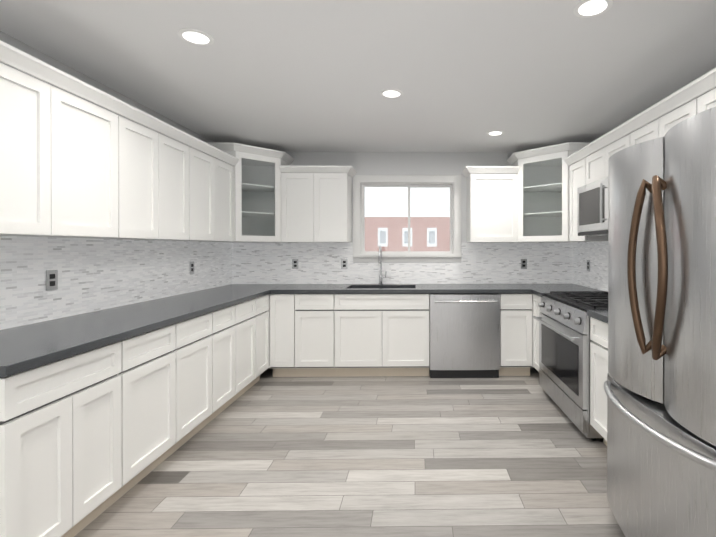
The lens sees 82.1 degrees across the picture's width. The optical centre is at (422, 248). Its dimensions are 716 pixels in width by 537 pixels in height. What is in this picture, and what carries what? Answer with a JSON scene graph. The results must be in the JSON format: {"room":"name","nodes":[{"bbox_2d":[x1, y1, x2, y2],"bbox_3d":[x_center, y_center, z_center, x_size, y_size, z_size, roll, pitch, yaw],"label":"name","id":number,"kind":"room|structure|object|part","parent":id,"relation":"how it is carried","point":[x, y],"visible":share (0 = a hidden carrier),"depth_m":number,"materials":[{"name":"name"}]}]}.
{"room":"kitchen","nodes":[
{"label":"kitchen","id":0,"kind":"room"},
{"bbox_2d":[0,31,212,241],"bbox_3d":[-2.229,0.106,1.166,0.120,2.460,7.350,0,0,-1],"label":"wall","id":1,"kind":"structure","parent":0,"point":[24,47],"depth_m":2.66,"materials":[{"name":"grey paint"}]},
{"bbox_2d":[0,63,117,237],"bbox_3d":[-2.018,-0.443,2.023,0.322,0.755,0.919,0,0,-1],"label":"upper cabinet","id":2,"kind":"object","parent":1,"relation":"attached to","point":[58,163],"visible":1,"depth_m":2.04,"materials":[{"name":"white paint"}]},
{"bbox_2d":[0,40,238,165],"bbox_3d":[-1.841,-0.856,2.808,0.056,0.066,2.486,0,0,-1],"label":"crown molding","id":3,"kind":"structure","parent":2,"relation":"attached to","point":[16,58],"depth_m":2.26,"materials":[{"name":"white paint"}]},
{"bbox_2d":[0,236,231,329],"bbox_3d":[-2.190,0.175,3.070,0.010,0.484,3.276,0,0,-1],"label":"tile backsplash","id":4,"kind":"structure","parent":1,"relation":"attached to","point":[97,274],"depth_m":2.70,"materials":[{"name":"tile"}]},
{"bbox_2d":[46,270,57,290],"bbox_3d":[-2.169,0.183,2.372,0.007,0.116,0.072,0,0,-1],"label":"electrical outlet","id":5,"kind":"object","parent":4,"relation":"attached to","point":[51,279],"visible":1,"depth_m":2.37,"materials":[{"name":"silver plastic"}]},
{"bbox_2d":[190,261,193,273],"bbox_3d":[-2.191,0.180,3.852,0.007,0.116,0.072,0,0,-1],"label":"electrical outlet","id":6,"kind":"object","parent":4,"relation":"attached to","point":[191,267],"visible":1,"depth_m":3.85,"materials":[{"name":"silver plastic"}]},
{"bbox_2d":[93,115,188,239],"bbox_3d":[-2.031,-0.445,2.868,0.322,0.755,0.769,0,0,-1],"label":"upper cabinet","id":7,"kind":"object","parent":1,"relation":"attached to","point":[153,185],"visible":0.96,"depth_m":2.80,"materials":[{"name":"white paint"}]},
{"bbox_2d":[164,147,233,241],"bbox_3d":[-2.042,-0.447,3.652,0.322,0.755,0.797,0,0,-1],"label":"upper cabinet","id":8,"kind":"object","parent":1,"relation":"attached to","point":[211,199],"visible":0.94,"depth_m":3.59,"materials":[{"name":"white paint"}]},
{"bbox_2d":[74,367,625,536],"bbox_3d":[-0.169,1.386,1.200,4.240,0.100,7.350,0,0,-1],"label":"floor","id":9,"kind":"structure","parent":0,"point":[267,454],"depth_m":2.46,"materials":[{"name":"grey wood"}]},
{"bbox_2d":[0,342,121,536],"bbox_3d":[-1.846,0.897,1.753,0.657,0.875,0.589,0,0,-1],"label":"base cabinet","id":10,"kind":"object","parent":9,"relation":"on","point":[60,448],"visible":0.92,"depth_m":1.70,"materials":[{"name":"white paint"}]},
{"bbox_2d":[103,324,175,511],"bbox_3d":[-1.854,0.896,2.278,0.657,0.875,0.459,0,0,-1],"label":"base cabinet","id":11,"kind":"object","parent":9,"relation":"on","point":[148,399],"visible":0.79,"depth_m":2.25,"materials":[{"name":"white paint"}]},
{"bbox_2d":[0,288,271,376],"bbox_3d":[-1.849,0.438,2.750,0.682,0.040,2.610,0,0,-1],"label":"countertop","id":12,"kind":"structure","parent":11,"relation":"on","point":[27,347],"depth_m":2.18,"materials":[{"name":"grey stone"}]},
{"bbox_2d":[161,313,211,462],"bbox_3d":[-1.861,0.895,2.733,0.657,0.875,0.449,0,0,-1],"label":"base cabinet","id":13,"kind":"object","parent":9,"relation":"on","point":[193,347],"visible":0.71,"depth_m":2.72,"materials":[{"name":"white paint"}]},
{"bbox_2d":[200,305,234,429],"bbox_3d":[-1.867,0.894,3.143,0.657,0.875,0.369,0,0,-1],"label":"base cabinet","id":14,"kind":"object","parent":9,"relation":"on","point":[223,357],"visible":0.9,"depth_m":3.14,"materials":[{"name":"white paint"}]},
{"bbox_2d":[224,299,254,409],"bbox_3d":[-1.873,0.893,3.538,0.657,0.875,0.419,0,0,-1],"label":"base cabinet","id":15,"kind":"object","parent":9,"relation":"on","point":[244,324],"visible":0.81,"depth_m":3.54,"materials":[{"name":"white paint"}]},
{"bbox_2d":[245,295,268,391],"bbox_3d":[-1.879,0.892,3.922,0.657,0.875,0.347,0,0,-1],"label":"base cabinet","id":16,"kind":"object","parent":9,"relation":"on","point":[261,316],"visible":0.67,"depth_m":3.93,"materials":[{"name":"white paint"}]},
{"bbox_2d":[268,294,269,367],"bbox_3d":[-1.887,0.836,4.421,0.655,0.764,0.607,0,0,-1],"label":"base cabinet","id":17,"kind":"object","parent":9,"relation":"on","point":[269,330],"depth_m":4.12,"materials":[{"name":"white paint"}]},
{"bbox_2d":[215,284,588,293],"bbox_3d":[-0.218,0.434,4.415,3.994,0.040,0.669,0,0,-1],"label":"countertop","id":18,"kind":"structure","parent":17,"relation":"on","point":[284,288],"depth_m":4.21,"materials":[{"name":"grey stone"}]},
{"bbox_2d":[378,245,385,284],"bbox_3d":[-0.461,0.186,4.597,0.094,0.456,0.208,0,0,-1],"label":"faucet","id":19,"kind":"object","parent":18,"relation":"on","point":[381,277],"visible":1,"depth_m":4.66,"materials":[{"name":"silver metal"}]},
{"bbox_2d":[270,294,296,376],"bbox_3d":[-1.430,0.891,4.418,0.254,0.875,0.627,0,0,-1],"label":"base cabinet","id":20,"kind":"object","parent":9,"relation":"on","point":[282,335],"visible":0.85,"depth_m":4.12,"materials":[{"name":"white paint"}]},
{"bbox_2d":[295,294,335,376],"bbox_3d":[-1.103,0.891,4.423,0.399,0.875,0.627,0,0,-1],"label":"base cabinet","id":21,"kind":"object","parent":9,"relation":"on","point":[314,335],"visible":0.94,"depth_m":4.12,"materials":[{"name":"white paint"}]},
{"bbox_2d":[335,293,429,376],"bbox_3d":[-0.418,0.891,4.434,0.969,0.875,0.627,0,0,-1],"label":"base cabinet","id":22,"kind":"object","parent":9,"relation":"on","point":[382,334],"visible":0.98,"depth_m":4.13,"materials":[{"name":"white paint"}]},
{"bbox_2d":[429,293,499,377],"bbox_3d":[0.428,0.896,4.400,0.712,0.865,0.666,0,0,-1],"label":"dishwasher","id":23,"kind":"object","parent":9,"relation":"on","point":[464,335],"visible":0.98,"depth_m":4.12,"materials":[{"name":"silver metal"}]},
{"bbox_2d":[498,293,531,375],"bbox_3d":[0.955,0.891,4.454,0.334,0.875,0.627,0,0,-1],"label":"base cabinet","id":24,"kind":"object","parent":9,"relation":"on","point":[515,334],"visible":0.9,"depth_m":4.15,"materials":[{"name":"white paint"}]},
{"bbox_2d":[532,294,532,366],"bbox_3d":[1.451,0.836,4.471,0.655,0.764,0.607,0,0,-1],"label":"base cabinet","id":25,"kind":"object","parent":9,"relation":"on","point":[532,294],"depth_m":4.16,"materials":[{"name":"white paint"}]},
{"bbox_2d":[533,294,541,371],"bbox_3d":[1.458,0.892,3.969,0.657,0.875,0.354,0,0,-1],"label":"base cabinet","id":26,"kind":"object","parent":9,"relation":"on","point":[536,301],"visible":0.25,"depth_m":4.06,"materials":[{"name":"white paint"}]},
{"bbox_2d":[532,288,601,296],"bbox_3d":[1.446,0.435,3.947,0.682,0.040,0.315,0,0,-1],"label":"countertop","id":27,"kind":"structure","parent":26,"relation":"on","point":[537,291],"depth_m":4.06,"materials":[{"name":"grey stone"}]},
{"bbox_2d":[533,291,607,439],"bbox_3d":[1.405,0.861,3.287,0.765,0.940,1.000,0,0,-1],"label":"range","id":28,"kind":"object","parent":9,"relation":"on","point":[563,318],"visible":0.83,"depth_m":3.11,"materials":[{"name":"silver metal"}]},
{"bbox_2d":[590,317,608,445],"bbox_3d":[1.481,0.896,2.431,0.657,0.875,0.706,0,0,-1],"label":"base cabinet","id":29,"kind":"object","parent":9,"relation":"on","point":[598,367],"visible":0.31,"depth_m":2.66,"materials":[{"name":"white paint"}]},
{"bbox_2d":[587,310,607,322],"bbox_3d":[1.470,0.438,2.431,0.679,0.040,0.707,0,0,-1],"label":"countertop","id":30,"kind":"structure","parent":29,"relation":"on","point":[602,315],"depth_m":2.64,"materials":[{"name":"grey stone"}]},
{"bbox_2d":[604,107,715,536],"bbox_3d":[1.304,0.448,1.595,0.981,1.775,0.916,0,0,-1],"label":"refrigerator","id":31,"kind":"object","parent":9,"relation":"on","point":[660,387],"visible":1,"depth_m":1.49,"materials":[{"name":"silver metal"}]},
{"bbox_2d":[0,0,715,151],"bbox_3d":[-0.169,-1.174,1.194,4.240,0.100,7.350,0,0,-1],"label":"ceiling","id":32,"kind":"structure","parent":0,"point":[320,75],"depth_m":2.47,"materials":[{"name":"white paint"}]},
{"bbox_2d":[177,28,213,45],"bbox_3d":[-1.204,-1.122,2.154,0.170,0.006,0.170,0,0,-1],"label":"recessed light","id":33,"kind":"object","parent":32,"relation":"in","point":[195,36],"visible":1,"depth_m":2.14,"materials":[{"name":"white plastic"}]},
{"bbox_2d":[380,89,402,97],"bbox_3d":[-0.225,-1.124,2.938,0.170,0.006,0.170,0,0,-1],"label":"recessed light","id":34,"kind":"object","parent":32,"relation":"in","point":[392,93],"visible":1,"depth_m":2.93,"materials":[{"name":"white plastic"}]},
{"bbox_2d":[487,130,503,135],"bbox_3d":[0.710,-1.126,3.952,0.170,0.006,0.170,0,0,-1],"label":"recessed light","id":35,"kind":"object","parent":32,"relation":"in","point":[495,132],"visible":1,"depth_m":3.94,"materials":[{"name":"white plastic"}]},
{"bbox_2d":[573,0,612,17],"bbox_3d":[0.790,-1.121,1.883,0.170,0.006,0.170,0,0,-1],"label":"recessed light","id":36,"kind":"object","parent":32,"relation":"in","point":[587,8],"visible":1,"depth_m":1.88,"materials":[{"name":"white plastic"}]},
{"bbox_2d":[232,152,532,262],"bbox_3d":[-0.224,0.098,4.811,4.000,2.460,0.120,0,0,-1],"label":"wall","id":37,"kind":"structure","parent":0,"point":[408,163],"depth_m":4.75,"materials":[{"name":"grey paint"}]},
{"bbox_2d":[202,151,289,241],"bbox_3d":[-1.876,-0.526,4.384,0.677,0.910,0.677,0,0,-1],"label":"upper cabinet","id":38,"kind":"object","parent":37,"relation":"attached to","point":[257,197],"visible":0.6,"depth_m":4.38,"materials":[{"name":"white paint"}]},
{"bbox_2d":[206,142,293,163],"bbox_3d":[-1.852,-1.014,4.360,0.723,0.066,0.723,0,0,-1],"label":"crown molding","id":39,"kind":"structure","parent":38,"relation":"attached to","point":[282,155],"depth_m":4.15,"materials":[{"name":"white paint"}]},
{"bbox_2d":[281,173,351,241],"bbox_3d":[-1.187,-0.449,4.572,0.723,0.755,0.322,0,0,-1],"label":"upper cabinet","id":40,"kind":"object","parent":37,"relation":"attached to","point":[316,207],"visible":1,"depth_m":4.42,"materials":[{"name":"white paint"}]},
{"bbox_2d":[279,165,356,177],"bbox_3d":[-1.157,-0.860,4.543,0.777,0.066,0.378,0,0,-1],"label":"crown molding","id":41,"kind":"structure","parent":40,"relation":"attached to","point":[350,171],"depth_m":4.38,"materials":[{"name":"white paint"}]},
{"bbox_2d":[232,243,572,283],"bbox_3d":[-0.222,0.171,4.743,3.994,0.484,0.010,0,0,-1],"label":"tile backsplash","id":42,"kind":"structure","parent":37,"relation":"attached to","point":[320,263],"depth_m":4.74,"materials":[{"name":"tile"}]},
{"bbox_2d":[292,259,297,268],"bbox_3d":[-1.482,0.178,4.715,0.072,0.116,0.007,0,0,-1],"label":"electrical outlet","id":43,"kind":"object","parent":42,"relation":"attached to","point":[294,263],"visible":1,"depth_m":4.71,"materials":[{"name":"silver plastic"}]},
{"bbox_2d":[341,259,347,268],"bbox_3d":[-0.912,0.178,4.723,0.072,0.116,0.007,0,0,-1],"label":"electrical outlet","id":44,"kind":"object","parent":42,"relation":"attached to","point":[344,263],"visible":1,"depth_m":4.72,"materials":[{"name":"white plastic"}]},
{"bbox_2d":[521,259,526,268],"bbox_3d":[1.188,0.178,4.755,0.072,0.116,0.007,0,0,-1],"label":"electrical outlet","id":45,"kind":"object","parent":42,"relation":"attached to","point":[523,263],"visible":1,"depth_m":4.75,"materials":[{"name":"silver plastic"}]},
{"bbox_2d":[353,175,461,261],"bbox_3d":[-0.181,-0.349,4.785,1.265,1.015,0.169,0,0,-1],"label":"window","id":46,"kind":"structure","parent":37,"relation":"in","point":[454,179],"depth_m":4.74,"materials":[{"name":"white wood"}]},
{"bbox_3d":[-0.181,-0.349,4.811,1.093,0.843,0.118,0,0,-1],"label":"window sash","id":47,"kind":"part","parent":46,"relation":"part of","materials":[{"name":"white plastic"}]},
{"bbox_2d":[467,173,517,241],"bbox_3d":[0.784,-0.449,4.601,0.528,0.755,0.322,0,0,-1],"label":"upper cabinet","id":48,"kind":"object","parent":37,"relation":"attached to","point":[492,207],"visible":0.98,"depth_m":4.45,"materials":[{"name":"white paint"}]},
{"bbox_2d":[462,166,519,177],"bbox_3d":[0.755,-0.860,4.572,0.582,0.066,0.378,0,0,-1],"label":"crown molding","id":49,"kind":"structure","parent":48,"relation":"attached to","point":[467,171],"depth_m":4.40,"materials":[{"name":"white paint"}]},
{"bbox_2d":[512,150,598,242],"bbox_3d":[1.411,-0.526,4.403,0.737,0.910,0.737,0,0,-1],"label":"upper cabinet","id":50,"kind":"object","parent":37,"relation":"attached to","point":[543,198],"visible":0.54,"depth_m":4.53,"materials":[{"name":"white paint"}]},
{"bbox_2d":[507,142,600,164],"bbox_3d":[1.317,-1.014,4.305,1.107,0.066,0.284,0,0,44],"label":"crown molding","id":51,"kind":"structure","parent":50,"relation":"attached to","point":[514,157],"depth_m":4.17,"materials":[{"name":"white paint"}]},
{"bbox_2d":[573,66,715,242],"bbox_3d":[1.891,0.106,1.228,0.120,2.460,7.350,0,0,-1],"label":"wall","id":52,"kind":"structure","parent":0,"point":[657,102],"depth_m":3.02,"materials":[{"name":"grey paint"}]},
{"bbox_2d":[569,158,607,241],"bbox_3d":[1.627,-0.447,3.853,0.322,0.755,0.386,0,0,-1],"label":"upper cabinet","id":53,"kind":"object","parent":52,"relation":"attached to","point":[577,174],"visible":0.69,"depth_m":3.92,"materials":[{"name":"white paint"}]},
{"bbox_2d":[573,241,607,291],"bbox_3d":[1.790,0.174,3.429,0.010,0.484,2.676,0,0,-1],"label":"tile backsplash","id":54,"kind":"structure","parent":52,"relation":"attached to","point":[596,255],"depth_m":4.25,"materials":[{"name":"tile"}]},
{"bbox_2d":[587,260,589,270],"bbox_3d":[1.766,0.179,4.321,0.007,0.116,0.072,0,0,-1],"label":"electrical outlet","id":55,"kind":"object","parent":54,"relation":"attached to","point":[588,265],"visible":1,"depth_m":4.31,"materials":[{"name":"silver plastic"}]},
{"bbox_2d":[586,134,629,184],"bbox_3d":[1.636,-0.689,3.277,0.322,0.270,0.758,0,0,-1],"label":"upper cabinet","id":56,"kind":"object","parent":52,"relation":"attached to","point":[597,166],"visible":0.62,"depth_m":3.34,"materials":[{"name":"white paint"}]},
{"bbox_2d":[577,177,607,235],"bbox_3d":[1.574,-0.331,3.277,0.446,0.435,0.754,0,0,-1],"label":"microwave","id":57,"kind":"object","parent":56,"relation":"attached to","point":[592,208],"visible":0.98,"depth_m":3.32,"materials":[{"name":"silver metal"}]},
{"bbox_2d":[630,99,696,145],"bbox_3d":[1.647,-0.444,2.552,0.322,0.755,0.688,0,0,-1],"label":"upper cabinet","id":58,"kind":"object","parent":52,"relation":"attached to","point":[659,127],"visible":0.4,"depth_m":2.50,"materials":[{"name":"white paint"}]},
{"bbox_2d":[697,88,715,113],"bbox_3d":[1.659,-0.642,1.686,0.322,0.355,1.038,0,0,-1],"label":"upper cabinet","id":59,"kind":"object","parent":52,"relation":"attached to","point":[706,101],"visible":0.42,"depth_m":2.13,"materials":[{"name":"white paint"}]},
{"bbox_2d":[564,68,715,165],"bbox_3d":[1.457,-0.856,2.602,0.056,0.066,2.876,0,0,-1],"label":"crown molding","id":60,"kind":"structure","parent":59,"relation":"attached to","point":[701,85],"depth_m":2.55,"materials":[{"name":"white paint"}]},
{"label":"outside","id":61,"kind":"structure","parent":0,"visible":0},
{"bbox_2d":[365,187,449,250],"bbox_3d":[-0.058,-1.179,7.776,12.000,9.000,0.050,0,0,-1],"label":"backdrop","id":62,"kind":"structure","parent":61,"point":[425,201],"depth_m":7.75,"materials":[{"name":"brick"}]}
]}

